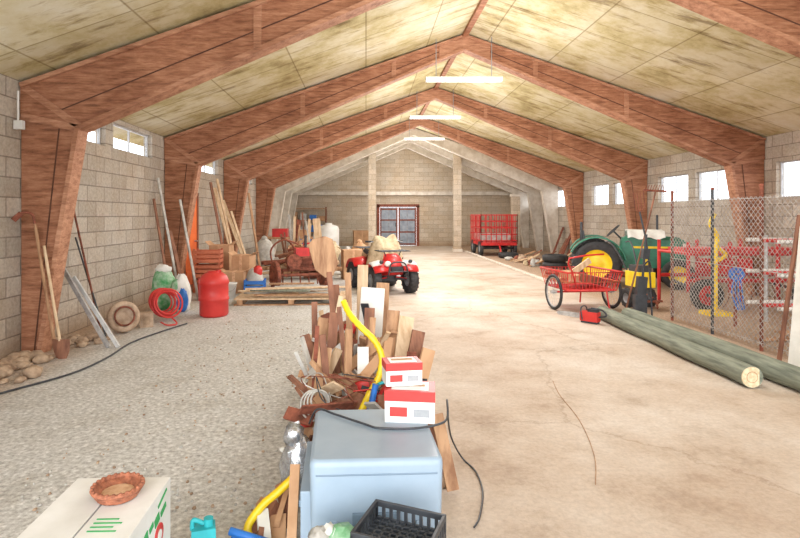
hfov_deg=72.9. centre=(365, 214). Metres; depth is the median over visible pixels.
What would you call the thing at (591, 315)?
chainsaw
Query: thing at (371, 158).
column
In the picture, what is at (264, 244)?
sack
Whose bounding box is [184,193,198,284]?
door
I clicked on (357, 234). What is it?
cardboard box
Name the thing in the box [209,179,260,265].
poles
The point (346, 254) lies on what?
cardboard box
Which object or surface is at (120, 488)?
wicker basket
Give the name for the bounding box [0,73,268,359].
wall
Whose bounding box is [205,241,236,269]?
cardboard box
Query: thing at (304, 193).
trim
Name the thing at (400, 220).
door
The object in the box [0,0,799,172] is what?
ceiling
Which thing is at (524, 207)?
frame
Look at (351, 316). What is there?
corrugated hose
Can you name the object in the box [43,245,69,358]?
shovel
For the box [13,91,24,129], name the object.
junction box
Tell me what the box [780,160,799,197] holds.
window
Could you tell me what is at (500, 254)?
tyre
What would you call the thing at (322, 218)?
storage shelf
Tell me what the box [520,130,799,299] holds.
wall
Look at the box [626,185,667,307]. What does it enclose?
rake
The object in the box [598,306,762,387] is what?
log
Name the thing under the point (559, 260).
tyre
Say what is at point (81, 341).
rubble
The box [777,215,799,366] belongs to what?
panel board
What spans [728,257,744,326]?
rope
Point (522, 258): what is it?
heap
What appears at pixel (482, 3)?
trim
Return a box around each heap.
[261,239,341,277]
[504,250,571,266]
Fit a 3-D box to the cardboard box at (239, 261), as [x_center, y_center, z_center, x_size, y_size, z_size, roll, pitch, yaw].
[-2.680,1.202,11.850,0.577,0.796,0.454,0,0,6]
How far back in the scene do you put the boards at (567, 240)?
20.95 m
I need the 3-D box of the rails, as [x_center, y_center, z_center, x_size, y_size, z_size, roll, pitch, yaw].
[-3.397,1.135,6.708,0.965,0.949,0.168,0,0,25]
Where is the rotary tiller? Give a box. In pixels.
[605,241,662,308]
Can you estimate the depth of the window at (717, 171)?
12.40 m
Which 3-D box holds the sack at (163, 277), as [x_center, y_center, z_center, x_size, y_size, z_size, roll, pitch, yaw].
[-3.447,1.216,9.195,0.419,0.767,0.373,0,0,0]
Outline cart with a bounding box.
[540,253,623,309]
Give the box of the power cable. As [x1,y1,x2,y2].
[308,399,483,527]
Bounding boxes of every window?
[89,128,100,144]
[113,123,147,156]
[202,161,214,174]
[594,184,607,204]
[615,183,623,204]
[661,174,687,202]
[699,169,724,200]
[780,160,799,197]
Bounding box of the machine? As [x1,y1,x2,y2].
[269,235,327,286]
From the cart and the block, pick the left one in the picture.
the block
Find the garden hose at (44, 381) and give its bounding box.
[0,323,186,393]
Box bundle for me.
[74,213,106,336]
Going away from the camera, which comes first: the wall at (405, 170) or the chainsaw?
the chainsaw
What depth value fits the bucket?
10.27 m
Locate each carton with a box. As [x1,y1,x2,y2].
[17,477,169,537]
[382,356,422,386]
[384,381,434,423]
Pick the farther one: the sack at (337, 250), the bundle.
the sack at (337, 250)
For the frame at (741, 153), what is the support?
on the floor
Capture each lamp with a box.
[404,118,444,139]
[409,90,460,118]
[425,37,502,81]
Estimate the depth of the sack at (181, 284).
8.88 m
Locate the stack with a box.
[280,212,321,252]
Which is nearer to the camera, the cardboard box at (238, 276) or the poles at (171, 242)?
the poles at (171, 242)
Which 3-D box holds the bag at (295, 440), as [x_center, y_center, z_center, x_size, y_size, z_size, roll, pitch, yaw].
[-0.381,1.377,3.019,0.215,0.446,0.165,0,0,0]
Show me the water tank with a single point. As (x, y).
(329, 230)
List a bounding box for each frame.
[19,0,799,351]
[164,35,765,295]
[224,88,647,252]
[256,119,583,243]
[269,128,557,253]
[276,136,542,250]
[284,142,528,247]
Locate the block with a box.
[140,311,152,327]
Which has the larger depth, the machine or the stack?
the stack
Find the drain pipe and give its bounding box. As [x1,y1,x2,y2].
[243,475,289,532]
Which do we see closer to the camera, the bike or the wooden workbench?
the bike
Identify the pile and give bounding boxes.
[279,265,458,491]
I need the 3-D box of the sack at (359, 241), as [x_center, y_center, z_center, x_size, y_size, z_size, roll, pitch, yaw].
[-0.192,1.173,16.603,0.594,0.855,0.552,0,0,0]
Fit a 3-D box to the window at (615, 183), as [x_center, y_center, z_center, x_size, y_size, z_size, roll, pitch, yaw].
[8.000,-0.675,16.675,0.040,0.690,1.250,0,0,0]
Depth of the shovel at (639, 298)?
8.29 m
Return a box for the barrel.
[199,270,228,317]
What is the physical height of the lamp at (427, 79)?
0.874 m
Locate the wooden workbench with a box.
[267,228,323,256]
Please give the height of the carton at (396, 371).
0.115 m
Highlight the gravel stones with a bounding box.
[21,312,317,512]
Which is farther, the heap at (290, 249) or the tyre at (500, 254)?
the tyre at (500, 254)
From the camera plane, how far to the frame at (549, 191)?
22.13 m
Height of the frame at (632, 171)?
5.174 m
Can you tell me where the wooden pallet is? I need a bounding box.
[234,282,351,305]
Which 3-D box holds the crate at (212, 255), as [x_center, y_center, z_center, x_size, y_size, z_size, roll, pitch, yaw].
[-3.300,1.150,11.300,0.556,0.900,0.416,0,0,-6]
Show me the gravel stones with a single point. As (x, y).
(222, 394)
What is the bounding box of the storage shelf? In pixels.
[290,207,326,244]
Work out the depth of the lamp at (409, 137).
19.24 m
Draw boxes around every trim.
[299,192,509,194]
[413,0,487,128]
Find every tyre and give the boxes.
[498,252,518,257]
[542,254,567,269]
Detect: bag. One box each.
[279,421,309,495]
[308,522,353,537]
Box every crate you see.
[193,248,222,292]
[244,265,265,289]
[350,499,445,537]
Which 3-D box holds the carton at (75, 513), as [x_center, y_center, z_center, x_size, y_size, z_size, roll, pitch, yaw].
[-0.997,1.346,2.028,0.386,0.508,0.444,0,0,-2]
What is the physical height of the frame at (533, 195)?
5.174 m
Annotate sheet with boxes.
[357,287,384,379]
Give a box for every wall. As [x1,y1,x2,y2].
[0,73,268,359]
[296,148,510,245]
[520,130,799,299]
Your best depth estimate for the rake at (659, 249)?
9.02 m
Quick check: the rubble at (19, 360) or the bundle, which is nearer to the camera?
the rubble at (19, 360)
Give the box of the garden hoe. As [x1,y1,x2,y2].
[11,211,56,357]
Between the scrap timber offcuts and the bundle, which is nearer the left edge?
the bundle
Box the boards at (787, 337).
[754,331,789,340]
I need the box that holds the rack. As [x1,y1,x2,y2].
[745,235,795,321]
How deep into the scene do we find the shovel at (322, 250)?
4.54 m
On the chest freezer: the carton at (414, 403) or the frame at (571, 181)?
the carton at (414, 403)
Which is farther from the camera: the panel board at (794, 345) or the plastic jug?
the panel board at (794, 345)
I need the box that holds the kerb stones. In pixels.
[465,251,556,283]
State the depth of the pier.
23.20 m
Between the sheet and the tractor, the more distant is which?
the tractor
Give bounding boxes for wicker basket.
[89,471,144,505]
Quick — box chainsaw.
[557,305,606,324]
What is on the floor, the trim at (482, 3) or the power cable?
the power cable
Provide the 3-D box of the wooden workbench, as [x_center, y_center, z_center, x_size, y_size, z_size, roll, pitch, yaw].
[-2.400,1.025,18.300,2.000,1.150,0.800,0,0,0]
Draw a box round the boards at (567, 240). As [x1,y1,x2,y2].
[553,227,572,254]
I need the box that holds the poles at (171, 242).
[152,178,197,298]
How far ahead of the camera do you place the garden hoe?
6.09 m
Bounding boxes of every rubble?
[0,350,55,384]
[55,333,109,347]
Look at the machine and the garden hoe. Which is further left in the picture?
the garden hoe
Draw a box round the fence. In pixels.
[670,184,799,355]
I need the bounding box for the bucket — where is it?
[229,282,236,298]
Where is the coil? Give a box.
[148,288,182,325]
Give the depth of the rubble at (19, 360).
5.58 m
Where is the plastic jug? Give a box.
[190,515,215,537]
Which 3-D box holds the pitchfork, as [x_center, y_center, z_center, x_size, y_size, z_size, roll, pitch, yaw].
[4.332,0.615,8.448,0.279,1.931,0.062,0,0,14]
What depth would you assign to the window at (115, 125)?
9.33 m
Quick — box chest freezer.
[299,409,442,537]
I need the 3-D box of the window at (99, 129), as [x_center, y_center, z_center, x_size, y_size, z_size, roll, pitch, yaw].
[-4.100,-1.270,7.800,0.040,0.420,1.000,0,0,0]
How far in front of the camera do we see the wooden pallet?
9.66 m
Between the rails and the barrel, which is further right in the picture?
the barrel
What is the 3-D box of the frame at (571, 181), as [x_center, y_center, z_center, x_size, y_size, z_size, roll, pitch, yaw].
[1.950,-0.983,19.650,11.880,5.174,0.240,0,0,0]
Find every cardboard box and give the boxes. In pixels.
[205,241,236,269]
[220,268,249,292]
[228,251,258,275]
[338,247,364,279]
[353,230,367,245]
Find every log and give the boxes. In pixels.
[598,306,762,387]
[621,307,799,390]
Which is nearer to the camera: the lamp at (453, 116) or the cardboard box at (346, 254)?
the cardboard box at (346, 254)
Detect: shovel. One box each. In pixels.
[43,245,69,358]
[308,236,340,373]
[632,234,650,312]
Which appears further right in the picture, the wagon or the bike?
the wagon
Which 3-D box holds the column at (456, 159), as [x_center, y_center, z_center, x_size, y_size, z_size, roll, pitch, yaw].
[4.000,-0.637,23.710,0.400,4.474,0.420,0,0,0]
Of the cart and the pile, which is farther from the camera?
the cart
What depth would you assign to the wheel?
7.31 m
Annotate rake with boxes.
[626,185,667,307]
[657,239,797,309]
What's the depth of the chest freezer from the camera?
2.22 m
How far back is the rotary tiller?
9.26 m
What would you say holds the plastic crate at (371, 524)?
on the floor
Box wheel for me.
[106,301,139,332]
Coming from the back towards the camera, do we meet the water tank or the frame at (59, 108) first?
the water tank
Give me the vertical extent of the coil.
0.484 m
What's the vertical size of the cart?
0.992 m
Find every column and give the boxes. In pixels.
[368,152,375,245]
[452,154,462,251]
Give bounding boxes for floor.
[0,246,799,537]
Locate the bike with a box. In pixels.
[346,234,419,292]
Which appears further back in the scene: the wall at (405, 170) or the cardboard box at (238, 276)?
the wall at (405, 170)
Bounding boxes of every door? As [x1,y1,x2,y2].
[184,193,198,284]
[377,204,418,245]
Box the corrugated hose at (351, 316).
[341,300,384,409]
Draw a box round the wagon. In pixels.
[470,214,517,255]
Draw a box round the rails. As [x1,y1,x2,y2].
[64,267,119,347]
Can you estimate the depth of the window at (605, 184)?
18.24 m
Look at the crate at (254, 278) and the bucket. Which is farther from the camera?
the crate at (254, 278)
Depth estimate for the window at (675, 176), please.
13.93 m
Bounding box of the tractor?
[570,215,694,289]
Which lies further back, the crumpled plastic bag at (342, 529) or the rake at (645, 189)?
the rake at (645, 189)
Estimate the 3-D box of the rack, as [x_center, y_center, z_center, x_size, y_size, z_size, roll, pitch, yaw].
[6.600,0.950,7.600,2.200,1.300,1.050,0,0,0]
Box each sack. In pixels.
[151,264,174,309]
[170,274,191,311]
[254,236,274,265]
[333,241,340,259]
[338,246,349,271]
[352,239,365,248]
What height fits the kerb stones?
0.050 m
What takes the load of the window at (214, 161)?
in the wall at (114, 210)
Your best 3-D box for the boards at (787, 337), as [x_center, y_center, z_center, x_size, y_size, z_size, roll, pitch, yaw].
[6.132,1.530,6.169,2.331,0.125,1.794,0,0,0]
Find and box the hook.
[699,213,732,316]
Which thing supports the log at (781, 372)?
on the floor
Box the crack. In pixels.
[553,381,595,484]
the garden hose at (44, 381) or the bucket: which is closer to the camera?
the garden hose at (44, 381)
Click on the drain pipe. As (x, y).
(284, 485)
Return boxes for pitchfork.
[633,193,652,315]
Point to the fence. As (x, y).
(760, 307)
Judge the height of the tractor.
1.603 m
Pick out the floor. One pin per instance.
(682, 448)
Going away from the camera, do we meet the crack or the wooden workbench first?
the crack
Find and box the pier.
[510,194,520,251]
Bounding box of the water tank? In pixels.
[321,223,338,245]

